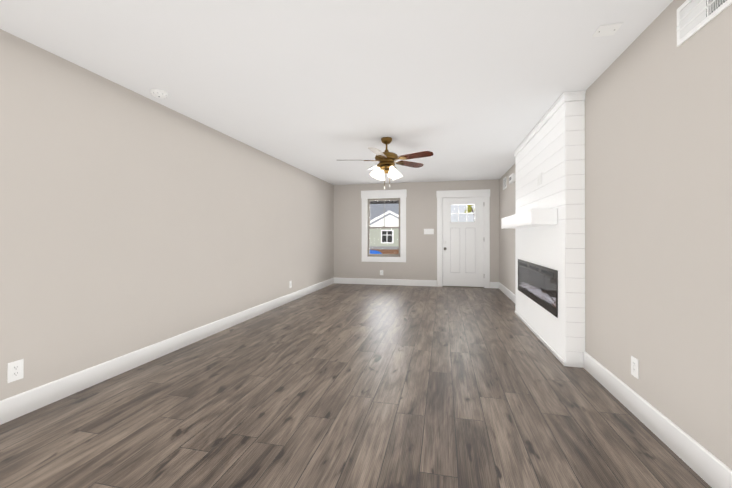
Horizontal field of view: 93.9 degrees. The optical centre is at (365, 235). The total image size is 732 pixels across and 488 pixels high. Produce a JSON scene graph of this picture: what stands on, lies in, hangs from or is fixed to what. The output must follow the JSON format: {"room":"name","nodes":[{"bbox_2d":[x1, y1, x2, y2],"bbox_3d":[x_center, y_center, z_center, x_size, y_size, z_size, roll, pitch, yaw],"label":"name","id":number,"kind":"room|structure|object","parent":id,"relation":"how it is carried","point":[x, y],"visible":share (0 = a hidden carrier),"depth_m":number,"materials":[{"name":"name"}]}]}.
{"room":"living room","nodes":[
{"label":"living room","id":0,"kind":"room"},
{"bbox_2d":[0,29,333,400],"bbox_3d":[-2.173,-0.053,2.853,0.160,2.440,11.952,0,0,13],"label":"wall","id":1,"kind":"structure","parent":0,"point":[131,221],"depth_m":2.90,"materials":[{"name":"paint"}]},
{"bbox_2d":[7,359,23,382],"bbox_3d":[-2.238,0.865,2.182,0.008,0.124,0.082,0,0,13],"label":"electrical outlet","id":2,"kind":"object","parent":1,"relation":"attached to","point":[15,370],"visible":1,"depth_m":2.18,"materials":[{"name":"white plastic"}]},
{"bbox_2d":[0,277,333,424],"bbox_3d":[-2.087,1.095,2.829,0.016,0.143,11.632,0,0,13],"label":"baseboard","id":3,"kind":"structure","parent":1,"relation":"attached to","point":[21,404],"depth_m":2.88,"materials":[{"name":"white wood"}]},
{"bbox_2d":[0,0,672,184],"bbox_3d":[-0.198,-1.335,2.410,4.210,0.120,11.952,0,0,13],"label":"ceiling","id":4,"kind":"structure","parent":0,"point":[330,91],"depth_m":2.53,"materials":[{"name":"paint"}]},
{"bbox_2d":[150,89,167,98],"bbox_3d":[-1.836,-1.248,3.030,0.136,0.048,0.136,0,0,13],"label":"smoke detector","id":5,"kind":"object","parent":4,"relation":"attached to","point":[159,93],"visible":1,"depth_m":3.00,"materials":[{"name":"white plastic"}]},
{"bbox_2d":[364,137,432,188],"bbox_3d":[0.245,-0.934,4.434,1.248,0.664,1.224,0,0,13],"label":"ceiling fan","id":6,"kind":"object","parent":4,"relation":"hanging from","point":[386,158],"visible":1,"depth_m":4.38,"materials":[{"name":"brown wood"}]},
{"bbox_2d":[592,23,622,37],"bbox_3d":[1.495,-1.271,2.120,0.124,0.008,0.124,0,0,13],"label":"ceiling plate","id":7,"kind":"object","parent":4,"relation":"attached to","point":[607,30],"visible":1,"depth_m":2.12,"materials":[{"name":"white plastic"}]},
{"bbox_2d":[0,283,711,487],"bbox_3d":[-0.198,1.225,2.400,4.210,0.120,11.952,0,0,13],"label":"floor","id":8,"kind":"structure","parent":0,"point":[336,385],"depth_m":2.22,"materials":[{"name":"brown wood"}]},
{"bbox_2d":[334,179,498,281],"bbox_3d":[1.107,-0.032,8.155,3.890,2.440,0.160,0,0,13],"label":"wall","id":9,"kind":"structure","parent":0,"point":[420,263],"depth_m":8.09,"materials":[{"name":"paint"}]},
{"bbox_2d":[361,189,406,261],"bbox_3d":[0.434,-0.226,8.278,1.108,1.730,0.148,0,0,13],"label":"window","id":10,"kind":"structure","parent":9,"relation":"in","point":[401,194],"depth_m":8.26,"materials":[{"name":"white wood"}]},
{"bbox_2d":[334,277,436,286],"bbox_3d":[0.418,1.117,8.216,2.518,0.143,0.016,0,0,13],"label":"baseboard","id":11,"kind":"structure","parent":9,"relation":"attached to","point":[405,282],"depth_m":8.19,"materials":[{"name":"white wood"}]},
{"bbox_2d":[424,229,433,233],"bbox_3d":[1.472,-0.091,7.983,0.207,0.094,0.013,0,0,13],"label":"switch plate","id":12,"kind":"object","parent":9,"relation":"attached to","point":[428,231],"visible":1,"depth_m":7.98,"materials":[{"name":"white plastic"}]},
{"bbox_2d":[436,189,489,287],"bbox_3d":[2.234,0.075,7.886,1.185,2.224,0.183,0,0,13],"label":"door frame","id":13,"kind":"structure","parent":9,"relation":"attached to","point":[441,195],"depth_m":7.80,"materials":[{"name":"white wood"}]},
{"bbox_2d":[443,197,483,286],"bbox_3d":[2.223,0.147,7.810,0.923,2.035,0.124,0,0,13],"label":"door","id":14,"kind":"structure","parent":9,"relation":"in","point":[463,253],"depth_m":7.82,"materials":[{"name":"white wood"}]},
{"bbox_2d":[490,282,498,287],"bbox_3d":[2.885,1.114,7.656,0.202,0.143,0.016,0,0,13],"label":"baseboard","id":15,"kind":"structure","parent":9,"relation":"attached to","point":[494,284],"depth_m":7.65,"materials":[{"name":"white wood"}]},
{"bbox_2d":[514,91,585,367],"bbox_3d":[2.088,-0.048,4.095,0.179,2.440,2.214,0,0,13],"label":"wall","id":16,"kind":"structure","parent":0,"point":[551,148],"depth_m":3.21,"materials":[{"name":"white wood"}]},
{"bbox_2d":[501,209,557,228],"bbox_3d":[1.908,-0.178,4.141,0.230,0.150,1.770,0,0,13],"label":"mantel shelf","id":17,"kind":"object","parent":16,"relation":"attached to","point":[534,218],"visible":1,"depth_m":3.38,"materials":[{"name":"white wood"}]},
{"bbox_2d":[518,259,557,317],"bbox_3d":[2.076,0.562,4.095,0.132,0.448,1.764,0,0,13],"label":"electric fireplace","id":18,"kind":"object","parent":16,"relation":"attached to","point":[537,284],"visible":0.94,"depth_m":3.81,"materials":[{"name":"black glass"}]},
{"bbox_2d":[537,173,541,185],"bbox_3d":[1.960,-0.634,3.860,0.008,0.120,0.180,0,0,13],"label":"outlet plate","id":19,"kind":"object","parent":16,"relation":"attached to","point":[539,179],"visible":0.98,"depth_m":3.84,"materials":[{"name":"white plastic"}]},
{"bbox_2d":[499,0,731,469],"bbox_3d":[1.777,-0.057,1.957,0.160,2.440,11.952,0,0,13],"label":"wall","id":20,"kind":"structure","parent":0,"point":[658,203],"depth_m":1.93,"materials":[{"name":"paint"}]},
{"bbox_2d":[503,176,506,189],"bbox_3d":[2.821,-1.062,6.952,0.011,0.230,0.370,0,0,13],"label":"air vent","id":21,"kind":"object","parent":20,"relation":"in","point":[504,182],"visible":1,"depth_m":6.91,"materials":[{"name":"white plastic"}]},
{"bbox_2d":[499,282,514,302],"bbox_3d":[2.692,1.109,6.384,0.016,0.143,2.582,0,0,13],"label":"baseboard","id":22,"kind":"structure","parent":20,"relation":"attached to","point":[508,293],"depth_m":6.59,"materials":[{"name":"white wood"}]},
{"bbox_2d":[509,173,514,183],"bbox_3d":[2.606,-1.014,6.104,0.055,0.137,0.300,0,0,13],"label":"door chime","id":23,"kind":"object","parent":20,"relation":"attached to","point":[511,178],"visible":1,"depth_m":6.00,"materials":[{"name":"white plastic"}]},
{"bbox_2d":[631,356,638,378],"bbox_3d":[1.753,0.859,2.229,0.008,0.124,0.082,0,0,13],"label":"electrical outlet","id":24,"kind":"object","parent":20,"relation":"attached to","point":[634,367],"visible":1,"depth_m":2.22,"materials":[{"name":"white plastic"}]},
{"bbox_2d":[584,352,731,487],"bbox_3d":[1.165,1.083,-0.345,0.016,0.143,6.880,0,0,13],"label":"baseboard","id":25,"kind":"structure","parent":20,"relation":"attached to","point":[708,467],"depth_m":1.88,"materials":[{"name":"white wood"}]},
{"bbox_2d":[676,0,731,46],"bbox_3d":[1.581,-1.102,1.500,0.016,0.197,0.646,0,0,13],"label":"air vent","id":26,"kind":"object","parent":20,"relation":"in","point":[694,17],"visible":1,"depth_m":1.69,"materials":[{"name":"white plastic"}]},
{"label":"outside","id":27,"kind":"structure","parent":0,"visible":0},
{"bbox_2d":[370,249,398,253],"bbox_3d":[2.066,1.462,14.144,22.000,1.300,11.858,0,0,13],"label":"ground","id":28,"kind":"structure","parent":27,"point":[388,251],"depth_m":19.93,"materials":[{"name":"brown soil"}]},
{"bbox_2d":[370,250,381,253],"bbox_3d":[-0.028,1.049,19.224,1.858,0.485,0.920,0,0,13],"label":"tarp","id":29,"kind":"object","parent":28,"relation":"on","point":[373,252],"depth_m":18.82,"materials":[{"name":"blue plastic"}]},
{"bbox_2d":[370,204,474,248],"bbox_3d":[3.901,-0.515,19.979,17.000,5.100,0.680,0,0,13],"label":"neighbouring house","id":30,"kind":"structure","parent":28,"relation":"on","point":[390,216],"depth_m":20.44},
{"bbox_2d":[464,204,474,221],"bbox_3d":[5.572,-0.158,17.063,1.233,3.973,0.793,0,0,13],"label":"tree","id":31,"kind":"object","parent":28,"relation":"on","point":[469,208],"depth_m":17.06,"materials":[{"name":"plant"}]},
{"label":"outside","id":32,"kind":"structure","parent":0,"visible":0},
{"bbox_2d":[370,200,398,203],"bbox_3d":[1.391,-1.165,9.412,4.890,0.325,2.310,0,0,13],"label":"window blind","id":33,"kind":"object","parent":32,"point":[386,202],"depth_m":10.66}
]}

